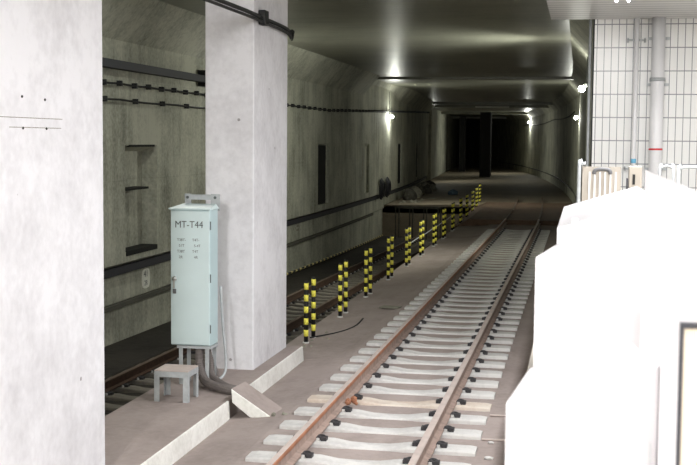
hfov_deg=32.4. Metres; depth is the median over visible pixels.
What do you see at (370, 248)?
striped post
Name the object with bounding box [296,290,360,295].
sleeper
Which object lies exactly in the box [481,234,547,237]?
sleeper
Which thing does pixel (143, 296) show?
cable
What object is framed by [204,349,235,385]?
corrugated hose
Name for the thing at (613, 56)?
wall
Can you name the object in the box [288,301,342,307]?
sleeper
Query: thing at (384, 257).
sleeper
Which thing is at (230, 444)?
floor
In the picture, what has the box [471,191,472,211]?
striped post
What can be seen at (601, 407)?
box
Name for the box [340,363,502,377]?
sleeper
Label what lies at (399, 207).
steel frame
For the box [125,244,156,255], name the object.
wall recess
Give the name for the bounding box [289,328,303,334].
sleeper
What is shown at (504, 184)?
floor
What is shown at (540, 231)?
sleeper
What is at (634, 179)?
control panel
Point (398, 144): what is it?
board
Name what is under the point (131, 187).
shelf
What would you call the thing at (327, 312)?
sleeper
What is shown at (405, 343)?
sleeper
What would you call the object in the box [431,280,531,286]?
sleeper
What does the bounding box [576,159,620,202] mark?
gate
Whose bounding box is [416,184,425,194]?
sack
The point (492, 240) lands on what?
sleeper
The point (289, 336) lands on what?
sleeper
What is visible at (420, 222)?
striped post
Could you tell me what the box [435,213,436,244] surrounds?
striped post
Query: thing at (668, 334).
wall
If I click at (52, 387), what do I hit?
concrete column
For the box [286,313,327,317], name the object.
sleeper
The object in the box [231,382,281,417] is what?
slab
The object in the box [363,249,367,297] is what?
striped post
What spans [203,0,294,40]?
cable bundle
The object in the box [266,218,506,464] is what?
rail
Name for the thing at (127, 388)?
sleeper
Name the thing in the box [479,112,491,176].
pier
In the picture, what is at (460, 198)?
striped post
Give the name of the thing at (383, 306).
scrap
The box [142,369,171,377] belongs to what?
sleeper
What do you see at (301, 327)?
sleeper
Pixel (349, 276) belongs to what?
sleeper
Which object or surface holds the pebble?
on the floor at (230, 444)
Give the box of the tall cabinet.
[169,193,219,383]
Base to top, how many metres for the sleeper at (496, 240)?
0.204 m
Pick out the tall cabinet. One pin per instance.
(194, 227)
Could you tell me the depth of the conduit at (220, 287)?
13.26 m
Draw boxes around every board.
[318,145,325,204]
[398,144,399,182]
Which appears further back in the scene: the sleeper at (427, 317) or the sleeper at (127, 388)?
the sleeper at (427, 317)
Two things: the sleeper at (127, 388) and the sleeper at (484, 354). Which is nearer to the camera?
the sleeper at (484, 354)
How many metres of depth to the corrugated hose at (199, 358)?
12.86 m
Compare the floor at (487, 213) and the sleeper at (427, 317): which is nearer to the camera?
the sleeper at (427, 317)
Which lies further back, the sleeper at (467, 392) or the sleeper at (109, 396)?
the sleeper at (109, 396)
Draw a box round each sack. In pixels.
[402,189,416,199]
[410,186,422,197]
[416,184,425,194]
[423,184,431,192]
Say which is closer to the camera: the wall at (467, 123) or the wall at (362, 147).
the wall at (362, 147)
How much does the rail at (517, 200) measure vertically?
0.153 m
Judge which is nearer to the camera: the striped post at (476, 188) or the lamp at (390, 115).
the striped post at (476, 188)
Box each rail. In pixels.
[104,235,418,392]
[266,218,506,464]
[286,237,441,333]
[408,219,540,464]
[506,197,518,217]
[538,198,542,218]
[658,163,674,181]
[676,164,696,183]
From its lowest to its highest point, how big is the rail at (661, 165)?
1.258 m
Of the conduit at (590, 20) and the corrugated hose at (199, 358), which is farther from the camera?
the conduit at (590, 20)
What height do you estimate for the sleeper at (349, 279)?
0.204 m
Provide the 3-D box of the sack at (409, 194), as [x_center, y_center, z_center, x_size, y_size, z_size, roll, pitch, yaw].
[2.912,-1.789,57.017,0.673,0.590,0.827,1,4,11]
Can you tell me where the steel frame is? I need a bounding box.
[394,206,441,239]
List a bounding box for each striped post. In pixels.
[303,281,308,343]
[310,277,315,337]
[337,263,342,317]
[343,260,347,312]
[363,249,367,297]
[368,247,372,293]
[386,237,389,279]
[390,235,393,277]
[404,228,407,266]
[408,226,410,264]
[418,221,421,256]
[421,219,423,254]
[432,214,434,246]
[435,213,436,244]
[441,209,444,238]
[444,208,445,237]
[451,203,453,230]
[453,202,454,229]
[459,198,460,222]
[461,198,462,221]
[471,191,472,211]
[475,188,476,206]
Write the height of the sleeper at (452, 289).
0.204 m
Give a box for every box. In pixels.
[505,343,659,464]
[533,225,625,366]
[557,187,643,349]
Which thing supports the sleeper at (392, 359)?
on the floor at (230, 444)
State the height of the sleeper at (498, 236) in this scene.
0.204 m
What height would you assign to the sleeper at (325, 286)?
0.204 m
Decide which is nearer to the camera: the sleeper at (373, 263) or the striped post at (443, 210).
the striped post at (443, 210)
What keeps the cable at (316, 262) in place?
attached to the wall at (362, 147)
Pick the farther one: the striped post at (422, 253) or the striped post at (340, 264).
the striped post at (422, 253)
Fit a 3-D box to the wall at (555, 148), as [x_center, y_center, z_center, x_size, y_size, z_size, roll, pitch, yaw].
[9.359,-6.130,84.383,13.876,5.550,134.300,1,4,11]
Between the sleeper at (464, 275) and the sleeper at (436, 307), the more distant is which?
the sleeper at (464, 275)
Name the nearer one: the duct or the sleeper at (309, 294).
the duct
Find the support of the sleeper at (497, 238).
on the floor at (230, 444)
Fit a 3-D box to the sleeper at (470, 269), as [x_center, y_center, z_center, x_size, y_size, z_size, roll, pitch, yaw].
[3.025,0.855,25.573,1.930,0.204,0.304,1,4,11]
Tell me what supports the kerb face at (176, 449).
attached to the floor strip
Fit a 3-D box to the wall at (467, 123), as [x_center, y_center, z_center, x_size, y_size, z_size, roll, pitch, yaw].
[10.688,-11.444,152.454,12.150,5.700,0.300,1,4,11]
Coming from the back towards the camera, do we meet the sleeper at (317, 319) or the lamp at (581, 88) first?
the lamp at (581, 88)
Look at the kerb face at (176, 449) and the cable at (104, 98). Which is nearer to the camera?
the kerb face at (176, 449)
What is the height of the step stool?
0.325 m
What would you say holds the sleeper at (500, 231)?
on the floor at (230, 444)
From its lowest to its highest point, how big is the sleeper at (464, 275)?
0.204 m
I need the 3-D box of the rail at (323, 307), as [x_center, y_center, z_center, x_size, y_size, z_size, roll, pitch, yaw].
[-0.239,1.553,28.247,0.127,0.882,47.000,1,4,11]
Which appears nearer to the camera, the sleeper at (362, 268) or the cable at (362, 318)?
the cable at (362, 318)
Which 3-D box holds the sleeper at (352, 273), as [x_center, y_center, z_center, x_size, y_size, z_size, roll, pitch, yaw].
[0.545,1.290,35.245,1.930,0.204,0.304,1,4,11]
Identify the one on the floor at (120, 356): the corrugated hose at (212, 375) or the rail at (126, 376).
the rail at (126, 376)
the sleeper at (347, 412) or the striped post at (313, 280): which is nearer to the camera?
the sleeper at (347, 412)
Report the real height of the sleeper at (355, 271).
0.204 m
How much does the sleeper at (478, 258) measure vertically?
0.204 m
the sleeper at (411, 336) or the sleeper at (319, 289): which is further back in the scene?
the sleeper at (319, 289)
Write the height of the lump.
0.113 m
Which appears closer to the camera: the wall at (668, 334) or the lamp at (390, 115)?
the wall at (668, 334)
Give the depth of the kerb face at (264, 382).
14.23 m
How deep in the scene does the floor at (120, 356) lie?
22.84 m
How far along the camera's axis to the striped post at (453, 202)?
38.60 m
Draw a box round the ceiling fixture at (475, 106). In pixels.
[475,106,508,107]
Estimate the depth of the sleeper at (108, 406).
16.38 m
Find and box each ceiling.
[158,0,593,121]
[546,0,696,19]
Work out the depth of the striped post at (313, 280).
17.31 m
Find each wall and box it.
[102,0,434,346]
[426,108,459,181]
[466,122,469,161]
[475,19,593,203]
[592,18,696,190]
[640,170,696,464]
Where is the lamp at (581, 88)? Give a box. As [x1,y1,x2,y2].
[578,57,587,91]
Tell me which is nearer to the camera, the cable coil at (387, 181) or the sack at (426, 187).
the cable coil at (387, 181)
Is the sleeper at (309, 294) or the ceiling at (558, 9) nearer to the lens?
the ceiling at (558, 9)
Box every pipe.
[482,438,504,441]
[490,414,505,416]
[624,18,645,170]
[644,17,669,175]
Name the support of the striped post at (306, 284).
on the floor at (230, 444)
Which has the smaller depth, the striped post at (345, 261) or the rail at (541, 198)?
the striped post at (345, 261)
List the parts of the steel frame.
leg, leg, leg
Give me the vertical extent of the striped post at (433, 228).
0.900 m
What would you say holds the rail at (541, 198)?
on the floor at (487, 213)
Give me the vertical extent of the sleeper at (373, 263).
0.204 m
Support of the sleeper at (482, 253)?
on the floor at (230, 444)
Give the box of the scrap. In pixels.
[379,305,401,308]
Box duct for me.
[102,57,204,86]
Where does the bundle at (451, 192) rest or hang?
on the floor at (504, 184)
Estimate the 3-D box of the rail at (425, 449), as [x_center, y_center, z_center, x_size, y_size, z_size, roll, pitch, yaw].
[2.914,0.973,22.131,0.146,0.153,36.300,1,4,11]
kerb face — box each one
[140,401,229,464]
[240,346,303,409]
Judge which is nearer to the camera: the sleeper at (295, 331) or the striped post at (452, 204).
the sleeper at (295, 331)
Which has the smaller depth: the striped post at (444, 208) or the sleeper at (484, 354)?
the sleeper at (484, 354)
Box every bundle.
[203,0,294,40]
[448,189,457,194]
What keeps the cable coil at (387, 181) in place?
hanging from the wall at (362, 147)
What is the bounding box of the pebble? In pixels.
[484,456,493,459]
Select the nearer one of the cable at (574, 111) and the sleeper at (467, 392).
the sleeper at (467, 392)
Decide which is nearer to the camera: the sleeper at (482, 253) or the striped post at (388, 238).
the striped post at (388, 238)
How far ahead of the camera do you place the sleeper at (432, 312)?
19.04 m
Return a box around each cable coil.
[379,178,384,199]
[385,177,390,196]
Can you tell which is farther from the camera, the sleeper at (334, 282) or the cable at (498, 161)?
the cable at (498, 161)
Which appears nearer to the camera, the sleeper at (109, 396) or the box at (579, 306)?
the box at (579, 306)
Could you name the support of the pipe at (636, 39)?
attached to the wall at (613, 56)
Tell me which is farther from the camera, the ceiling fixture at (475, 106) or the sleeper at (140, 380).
the ceiling fixture at (475, 106)
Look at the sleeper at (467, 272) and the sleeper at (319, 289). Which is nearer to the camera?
the sleeper at (467, 272)
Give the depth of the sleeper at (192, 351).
20.64 m
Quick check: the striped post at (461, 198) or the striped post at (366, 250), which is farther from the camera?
the striped post at (461, 198)
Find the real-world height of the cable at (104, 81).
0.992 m
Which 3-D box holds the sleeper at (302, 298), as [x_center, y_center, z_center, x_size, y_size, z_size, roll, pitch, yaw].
[-0.625,1.652,29.166,1.930,0.204,0.304,1,4,11]
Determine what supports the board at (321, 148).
attached to the wall at (362, 147)
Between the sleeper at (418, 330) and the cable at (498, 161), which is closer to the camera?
the sleeper at (418, 330)
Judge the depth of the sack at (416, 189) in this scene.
59.25 m
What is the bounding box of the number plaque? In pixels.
[142,268,149,288]
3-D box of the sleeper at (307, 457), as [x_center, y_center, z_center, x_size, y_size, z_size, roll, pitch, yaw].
[0.078,2.008,10.298,1.930,0.204,0.304,1,4,11]
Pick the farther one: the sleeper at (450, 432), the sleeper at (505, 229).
the sleeper at (505, 229)
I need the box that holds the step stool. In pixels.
[154,364,197,402]
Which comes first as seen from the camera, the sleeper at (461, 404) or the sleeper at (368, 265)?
the sleeper at (461, 404)
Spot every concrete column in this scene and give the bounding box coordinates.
[0,0,104,464]
[205,0,287,369]
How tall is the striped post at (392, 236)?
0.900 m
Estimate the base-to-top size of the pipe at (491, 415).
0.021 m
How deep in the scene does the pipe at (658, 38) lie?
16.66 m
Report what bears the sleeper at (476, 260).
on the floor at (230, 444)
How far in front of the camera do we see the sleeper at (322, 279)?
33.37 m
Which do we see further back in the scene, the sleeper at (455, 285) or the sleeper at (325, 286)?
the sleeper at (325, 286)
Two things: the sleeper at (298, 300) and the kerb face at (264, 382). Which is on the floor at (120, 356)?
the sleeper at (298, 300)
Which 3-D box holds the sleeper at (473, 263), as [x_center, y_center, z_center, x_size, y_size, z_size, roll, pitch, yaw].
[3.251,0.767,26.748,1.930,0.204,0.304,1,4,11]
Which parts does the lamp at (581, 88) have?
lamp bulb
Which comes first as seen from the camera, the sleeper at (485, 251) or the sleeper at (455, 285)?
the sleeper at (455, 285)
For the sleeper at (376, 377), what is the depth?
13.76 m
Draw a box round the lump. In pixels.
[345,395,357,404]
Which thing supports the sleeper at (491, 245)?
on the floor at (230, 444)
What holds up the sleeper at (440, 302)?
on the floor at (230, 444)
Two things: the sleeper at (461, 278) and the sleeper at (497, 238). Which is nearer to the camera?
the sleeper at (461, 278)
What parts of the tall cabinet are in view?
leg, leg, door, frame, leg, leg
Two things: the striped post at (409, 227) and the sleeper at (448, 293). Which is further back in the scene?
the striped post at (409, 227)
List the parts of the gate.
gate post, gate panel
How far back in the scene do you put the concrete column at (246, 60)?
13.88 m
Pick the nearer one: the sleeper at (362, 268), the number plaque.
the number plaque
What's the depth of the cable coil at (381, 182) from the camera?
49.69 m
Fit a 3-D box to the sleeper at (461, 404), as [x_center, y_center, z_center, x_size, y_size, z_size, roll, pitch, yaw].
[0.531,1.831,12.648,1.930,0.204,0.304,1,4,11]
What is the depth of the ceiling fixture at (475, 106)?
78.55 m
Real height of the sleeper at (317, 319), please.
0.204 m
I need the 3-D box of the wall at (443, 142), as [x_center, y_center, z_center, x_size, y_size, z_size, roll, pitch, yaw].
[9.975,-7.874,115.842,4.784,7.000,72.200,1,4,11]
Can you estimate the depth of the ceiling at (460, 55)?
30.58 m
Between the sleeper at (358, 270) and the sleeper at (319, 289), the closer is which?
the sleeper at (319, 289)
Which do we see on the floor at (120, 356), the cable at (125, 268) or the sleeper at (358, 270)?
the sleeper at (358, 270)
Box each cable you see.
[102,79,429,112]
[102,96,204,108]
[104,176,425,278]
[104,213,372,313]
[286,235,382,274]
[310,318,363,337]
[498,161,576,199]
[523,111,574,125]
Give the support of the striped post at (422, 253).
on the floor at (230, 444)
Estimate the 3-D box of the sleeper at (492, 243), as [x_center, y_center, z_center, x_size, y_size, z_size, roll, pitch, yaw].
[4.271,0.368,32.036,1.930,0.204,0.304,1,4,11]
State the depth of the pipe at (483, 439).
11.12 m
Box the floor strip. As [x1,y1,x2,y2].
[105,346,300,464]
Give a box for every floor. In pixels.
[104,236,431,414]
[173,224,557,464]
[382,162,572,238]
[455,202,570,227]
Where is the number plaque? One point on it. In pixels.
(146, 272)
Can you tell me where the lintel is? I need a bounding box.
[126,145,154,146]
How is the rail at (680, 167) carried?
on the platform
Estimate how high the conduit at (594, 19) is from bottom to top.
3.600 m
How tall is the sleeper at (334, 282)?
0.204 m
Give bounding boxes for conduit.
[219,286,226,378]
[586,19,591,166]
[590,19,594,166]
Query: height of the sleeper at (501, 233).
0.204 m
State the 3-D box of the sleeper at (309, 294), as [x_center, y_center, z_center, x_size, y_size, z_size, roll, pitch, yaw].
[-0.508,1.615,29.774,1.930,0.204,0.304,1,4,11]
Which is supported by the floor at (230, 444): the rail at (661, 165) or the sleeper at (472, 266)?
the sleeper at (472, 266)
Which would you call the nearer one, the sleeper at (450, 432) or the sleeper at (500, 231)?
the sleeper at (450, 432)
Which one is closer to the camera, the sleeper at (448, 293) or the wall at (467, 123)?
the sleeper at (448, 293)
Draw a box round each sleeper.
[105,391,138,401]
[105,403,122,410]
[107,376,163,384]
[111,383,152,392]
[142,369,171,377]
[153,357,195,364]
[183,350,204,358]
[245,450,470,464]
[263,434,476,455]
[279,419,482,439]
[286,304,337,310]
[286,309,333,314]
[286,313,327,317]
[286,316,323,321]
[286,333,299,339]
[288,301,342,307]
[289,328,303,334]
[294,298,348,304]
[294,406,486,424]
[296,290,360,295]
[296,324,310,329]
[300,296,351,300]
[307,394,491,411]
[308,293,355,298]
[317,288,363,292]
[319,383,495,398]
[321,285,368,289]
[322,279,378,282]
[327,283,368,287]
[330,372,498,387]
[332,281,375,285]
[335,272,372,276]
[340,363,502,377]
[342,276,382,280]
[348,274,385,278]
[350,270,376,274]
[350,355,505,367]
[356,269,379,272]
[358,347,507,359]
[360,267,383,270]
[366,339,510,351]
[368,262,386,265]
[368,265,386,267]
[374,332,512,343]
[381,326,515,336]
[383,256,403,259]
[387,320,517,330]
[393,314,519,324]
[399,309,521,318]
[405,304,522,313]
[410,299,524,308]
[414,295,526,303]
[419,291,527,298]
[423,287,528,294]
[427,283,530,290]
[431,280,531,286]
[435,276,532,283]
[438,273,533,279]
[442,270,534,276]
[445,267,534,273]
[448,264,534,270]
[451,262,534,267]
[453,259,534,264]
[456,257,534,261]
[459,254,535,259]
[461,252,537,256]
[463,250,541,254]
[466,248,542,252]
[468,246,543,250]
[470,244,544,248]
[472,242,544,246]
[474,240,545,244]
[476,238,545,242]
[478,237,546,240]
[479,235,547,238]
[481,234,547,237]
[483,232,548,235]
[484,231,548,234]
[486,229,549,232]
[487,228,549,231]
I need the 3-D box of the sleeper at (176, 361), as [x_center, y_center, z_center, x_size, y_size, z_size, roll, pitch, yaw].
[-2.381,2.195,20.049,1.930,0.204,0.304,1,4,11]
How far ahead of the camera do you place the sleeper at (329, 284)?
32.16 m
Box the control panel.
[626,166,641,188]
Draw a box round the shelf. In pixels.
[125,186,148,190]
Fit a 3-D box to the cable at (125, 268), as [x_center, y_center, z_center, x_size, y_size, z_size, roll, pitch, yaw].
[-0.718,-0.826,41.447,1.009,0.140,75.023,1,4,9]
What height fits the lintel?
0.040 m
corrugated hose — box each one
[195,349,234,394]
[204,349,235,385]
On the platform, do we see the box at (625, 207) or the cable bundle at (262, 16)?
the box at (625, 207)
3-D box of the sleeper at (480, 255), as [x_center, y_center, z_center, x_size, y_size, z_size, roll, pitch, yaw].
[3.591,0.634,28.511,1.930,0.204,0.304,1,4,11]
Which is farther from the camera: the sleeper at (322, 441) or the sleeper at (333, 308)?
the sleeper at (333, 308)
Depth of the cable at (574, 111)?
72.39 m
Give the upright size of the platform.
1.500 m
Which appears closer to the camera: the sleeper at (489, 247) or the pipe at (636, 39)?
the pipe at (636, 39)
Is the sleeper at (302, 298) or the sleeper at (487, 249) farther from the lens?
the sleeper at (487, 249)
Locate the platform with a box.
[527,244,556,371]
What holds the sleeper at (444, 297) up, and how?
on the floor at (230, 444)
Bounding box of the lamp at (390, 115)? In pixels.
[389,92,393,117]
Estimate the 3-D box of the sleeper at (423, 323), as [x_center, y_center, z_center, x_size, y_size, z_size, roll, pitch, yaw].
[1.551,1.432,17.936,1.930,0.204,0.304,1,4,11]
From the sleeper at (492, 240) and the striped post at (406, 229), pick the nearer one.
the striped post at (406, 229)
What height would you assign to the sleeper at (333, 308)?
0.204 m

